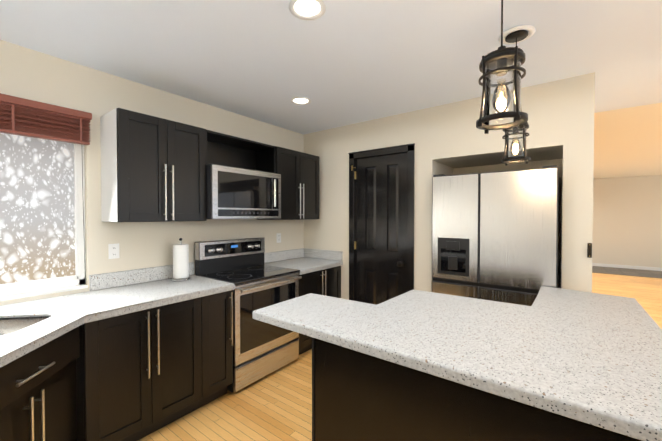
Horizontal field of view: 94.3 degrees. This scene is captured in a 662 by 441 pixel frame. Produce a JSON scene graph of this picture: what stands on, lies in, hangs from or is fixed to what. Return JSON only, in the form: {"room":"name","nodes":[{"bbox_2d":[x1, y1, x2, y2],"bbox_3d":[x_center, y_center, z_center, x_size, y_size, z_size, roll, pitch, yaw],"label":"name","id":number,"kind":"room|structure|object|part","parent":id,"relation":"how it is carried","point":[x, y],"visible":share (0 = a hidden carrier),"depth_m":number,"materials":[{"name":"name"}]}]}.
{"room":"kitchen","nodes":[
{"label":"kitchen","id":0,"kind":"room"},
{"bbox_2d":[0,40,303,304],"bbox_3d":[1.103,0.105,6.158,0.160,2.550,12.700,1,1,37],"label":"wall","id":1,"kind":"structure","parent":0,"point":[29,74],"depth_m":2.42,"materials":[{"name":"beige paint"}]},
{"bbox_2d":[0,144,87,300],"bbox_3d":[-2.199,-0.075,1.778,0.157,1.147,1.233,1,1,37],"label":"window","id":2,"kind":"structure","parent":1,"relation":"in","point":[23,289],"depth_m":2.20,"materials":[{"name":"white paint"}]},
{"bbox_2d":[0,133,74,283],"bbox_3d":[-2.005,-0.088,2.006,0.004,0.982,0.532,1,1,37],"label":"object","id":3,"kind":"structure","parent":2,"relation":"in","point":[37,227],"depth_m":2.05,"materials":[{"name":"glass"}]},
{"bbox_2d":[0,93,91,282],"bbox_3d":[-2.104,-0.147,1.702,0.074,1.215,1.270,1,1,37],"label":"window blinds","id":4,"kind":"object","parent":2,"relation":"attached to","point":[28,117],"visible":1,"depth_m":1.99,"materials":[{"name":"brown wood"}]},
{"bbox_2d":[108,243,119,258],"bbox_3d":[-1.663,0.235,2.354,0.008,0.115,0.072,1,1,37],"label":"electrical outlet","id":5,"kind":"object","parent":1,"relation":"attached to","point":[113,251],"visible":1,"depth_m":2.35,"materials":[{"name":"white plastic"}]},
{"bbox_2d":[100,108,206,221],"bbox_3d":[-1.367,-0.383,2.430,0.372,0.780,0.650,1,1,37],"label":"upper cabinet","id":6,"kind":"object","parent":1,"relation":"attached to","point":[153,168],"visible":1,"depth_m":2.26,"materials":[{"name":"black wood"}]},
{"bbox_2d":[206,130,274,172],"bbox_3d":[-0.954,-0.632,3.024,0.312,0.300,0.797,1,1,37],"label":"upper cabinet","id":7,"kind":"object","parent":1,"relation":"attached to","point":[222,149],"visible":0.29,"depth_m":3.15,"materials":[{"name":"black wood"}]},
{"bbox_2d":[206,164,280,218],"bbox_3d":[-0.897,-0.248,2.988,0.453,0.462,0.792,1,1,37],"label":"over-the-range microwave","id":8,"kind":"object","parent":7,"relation":"attached to","point":[235,193],"visible":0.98,"depth_m":2.80,"materials":[{"name":"grey metal"}]},
{"bbox_2d":[276,233,280,242],"bbox_3d":[-0.632,0.212,3.720,0.008,0.115,0.072,1,1,37],"label":"electrical outlet","id":9,"kind":"object","parent":1,"relation":"attached to","point":[278,237],"visible":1,"depth_m":3.71,"materials":[{"name":"white plastic"}]},
{"bbox_2d":[257,146,318,219],"bbox_3d":[-0.474,-0.402,3.614,0.372,0.780,0.711,1,1,37],"label":"upper cabinet","id":10,"kind":"object","parent":1,"relation":"attached to","point":[298,171],"visible":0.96,"depth_m":3.49,"materials":[{"name":"black wood"}]},
{"bbox_2d":[0,0,661,178],"bbox_3d":[3.653,-1.179,4.213,6.550,0.080,12.700,1,1,37],"label":"ceiling","id":11,"kind":"structure","parent":0,"point":[339,63],"depth_m":2.01,"materials":[{"name":"white paint"}]},
{"bbox_2d":[291,97,310,104],"bbox_3d":[-0.279,-1.112,2.855,0.190,0.010,0.190,1,1,37],"label":"recessed light","id":12,"kind":"object","parent":11,"relation":"in","point":[300,100],"visible":0.98,"depth_m":2.85,"materials":[{"name":"white paint"}]},
{"bbox_2d":[289,0,325,19],"bbox_3d":[-0.121,-1.092,1.578,0.190,0.010,0.190,1,1,37],"label":"recessed light","id":13,"kind":"object","parent":11,"relation":"in","point":[308,9],"visible":1,"depth_m":1.59,"materials":[{"name":"white paint"}]},
{"bbox_2d":[476,0,527,133],"bbox_3d":[0.570,-0.700,1.022,0.188,0.776,0.188,1,1,37],"label":"pendant light","id":14,"kind":"object","parent":11,"relation":"hanging from","point":[501,59],"visible":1,"depth_m":1.01,"materials":[{"name":"black metal"}]},
{"bbox_3d":[0.570,-0.414,1.027,0.058,0.110,0.058,1,1,37],"label":"bulb","id":15,"kind":"part","parent":14,"relation":"part of","materials":[{"name":"clear glass"}]},
{"bbox_3d":[0.570,-0.425,1.027,0.112,0.178,0.112,1,1,37],"label":"lamp shade","id":16,"kind":"part","parent":14,"relation":"part of","materials":[{"name":"clear glass"}]},
{"bbox_2d":[498,25,535,165],"bbox_3d":[1.094,-0.720,1.817,0.188,0.761,0.188,1,1,37],"label":"pendant light","id":17,"kind":"object","parent":11,"relation":"hanging from","point":[521,34],"visible":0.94,"depth_m":1.81,"materials":[{"name":"black metal"}]},
{"bbox_3d":[1.094,-0.441,1.821,0.058,0.110,0.058,1,1,37],"label":"bulb","id":18,"kind":"part","parent":17,"relation":"part of","materials":[{"name":"clear glass"}]},
{"bbox_3d":[1.094,-0.450,1.821,0.112,0.173,0.112,1,1,37],"label":"lamp shade","id":19,"kind":"part","parent":17,"relation":"part of","materials":[{"name":"clear glass"}]},
{"bbox_2d":[138,273,661,440],"bbox_3d":[3.653,1.440,4.255,6.550,0.060,12.700,1,1,37],"label":"floor","id":20,"kind":"structure","parent":0,"point":[276,405],"depth_m":2.38,"materials":[{"name":"brown wood"}]},
{"bbox_2d":[0,326,79,440],"bbox_3d":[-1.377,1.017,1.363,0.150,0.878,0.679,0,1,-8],"label":"base cabinet","id":21,"kind":"object","parent":20,"relation":"on","point":[38,401],"visible":0.92,"depth_m":1.44,"materials":[{"name":"black wood"}]},
{"bbox_2d":[76,290,232,440],"bbox_3d":[-1.317,1.002,2.285,0.651,0.878,0.969,1,1,37],"label":"base cabinet","id":22,"kind":"object","parent":20,"relation":"on","point":[142,374],"visible":0.83,"depth_m":2.00,"materials":[{"name":"black wood"}]},
{"bbox_2d":[0,262,234,367],"bbox_3d":[0.314,0.510,0.344,5.588,0.165,2.095,1,1,37],"label":"countertop","id":23,"kind":"structure","parent":22,"relation":"on","point":[110,294],"depth_m":1.96,"materials":[{"name":"white stone"}]},
{"bbox_2d":[0,316,48,335],"bbox_3d":[-1.649,0.647,1.321,0.490,0.210,0.805,0,1,-8],"label":"sink","id":24,"kind":"object","parent":23,"relation":"in","point":[9,325],"visible":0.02,"depth_m":1.69,"materials":[{"name":"silver metal"}]},
{"bbox_2d":[171,238,190,281],"bbox_3d":[-1.279,0.327,2.615,0.150,0.357,0.150,1,1,37],"label":"paper towel holder","id":25,"kind":"object","parent":23,"relation":"on","point":[180,261],"visible":1,"depth_m":2.57,"materials":[{"name":"white paper"}]},
{"bbox_2d":[195,237,301,392],"bbox_3d":[-0.764,0.803,2.961,0.663,1.215,0.774,1,1,37],"label":"range","id":26,"kind":"object","parent":20,"relation":"on","point":[261,349],"visible":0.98,"depth_m":2.82,"materials":[{"name":"grey metal"}]},
{"bbox_2d":[298,266,340,354],"bbox_3d":[-0.329,0.982,3.595,0.651,0.878,0.750,1,1,37],"label":"base cabinet","id":27,"kind":"object","parent":20,"relation":"on","point":[326,282],"visible":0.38,"depth_m":3.37,"materials":[{"name":"black wood"}]},
{"bbox_2d":[264,248,342,274],"bbox_3d":[-0.336,0.458,3.591,0.638,0.165,0.755,1,1,37],"label":"countertop","id":28,"kind":"structure","parent":27,"relation":"on","point":[304,260],"depth_m":3.69,"materials":[{"name":"white stone"}]},
{"bbox_2d":[312,337,641,440],"bbox_3d":[0.639,1.017,1.375,1.378,0.878,0.616,1,1,37],"label":"base cabinet","id":29,"kind":"object","parent":20,"relation":"on","point":[358,396],"visible":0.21,"depth_m":1.24,"materials":[{"name":"black wood"}]},
{"bbox_2d":[253,290,661,440],"bbox_3d":[0.598,0.546,1.660,1.820,0.050,1.080,1,1,37],"label":"countertop","id":30,"kind":"structure","parent":29,"relation":"on","point":[594,359],"depth_m":1.24,"materials":[{"name":"white stone"}]},
{"bbox_2d":[432,165,557,305],"bbox_3d":[1.593,0.492,2.973,0.968,1.853,0.844,1,1,37],"label":"refrigerator","id":31,"kind":"object","parent":20,"relation":"on","point":[494,236],"visible":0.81,"depth_m":2.60,"materials":[{"name":"grey metal"}]},
{"bbox_2d":[592,266,661,277],"bbox_3d":[7.116,1.338,8.552,4.200,0.008,1.334,1,1,37],"label":"tile floor","id":32,"kind":"structure","parent":20,"relation":"on","point":[629,272],"depth_m":8.08,"materials":[{"name":"stone"}]},
{"bbox_2d":[304,72,594,299],"bbox_3d":[1.164,0.144,3.675,2.930,2.550,1.190,1,1,37],"label":"wall","id":33,"kind":"structure","parent":0,"point":[449,139],"depth_m":2.98,"materials":[{"name":"beige paint"}]},
{"bbox_2d":[348,143,414,304],"bbox_3d":[0.544,0.316,3.408,0.805,2.215,0.125,1,1,37],"label":"pantry door","id":34,"kind":"structure","parent":33,"relation":"in","point":[381,225],"depth_m":3.40,"materials":[{"name":"black paint"}]},
{"bbox_2d":[587,243,591,257],"bbox_3d":[1.954,0.226,2.319,0.026,0.110,0.023,1,1,37],"label":"light switch","id":35,"kind":"object","parent":33,"relation":"attached to","point":[589,250],"visible":1,"depth_m":2.32,"materials":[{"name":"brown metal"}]},
{"bbox_2d":[592,175,661,267],"bbox_3d":[7.496,0.057,9.194,6.390,2.550,0.150,1,1,37],"label":"wall","id":36,"kind":"structure","parent":0,"point":[627,220],"depth_m":8.53,"materials":[{"name":"beige paint"}]},
{"bbox_2d":[592,263,661,270],"bbox_3d":[7.447,1.285,9.148,6.390,0.095,0.013,1,1,37],"label":"baseboard","id":37,"kind":"structure","parent":36,"relation":"attached to","point":[628,266],"depth_m":8.53,"materials":[{"name":"white paint"}]}
]}

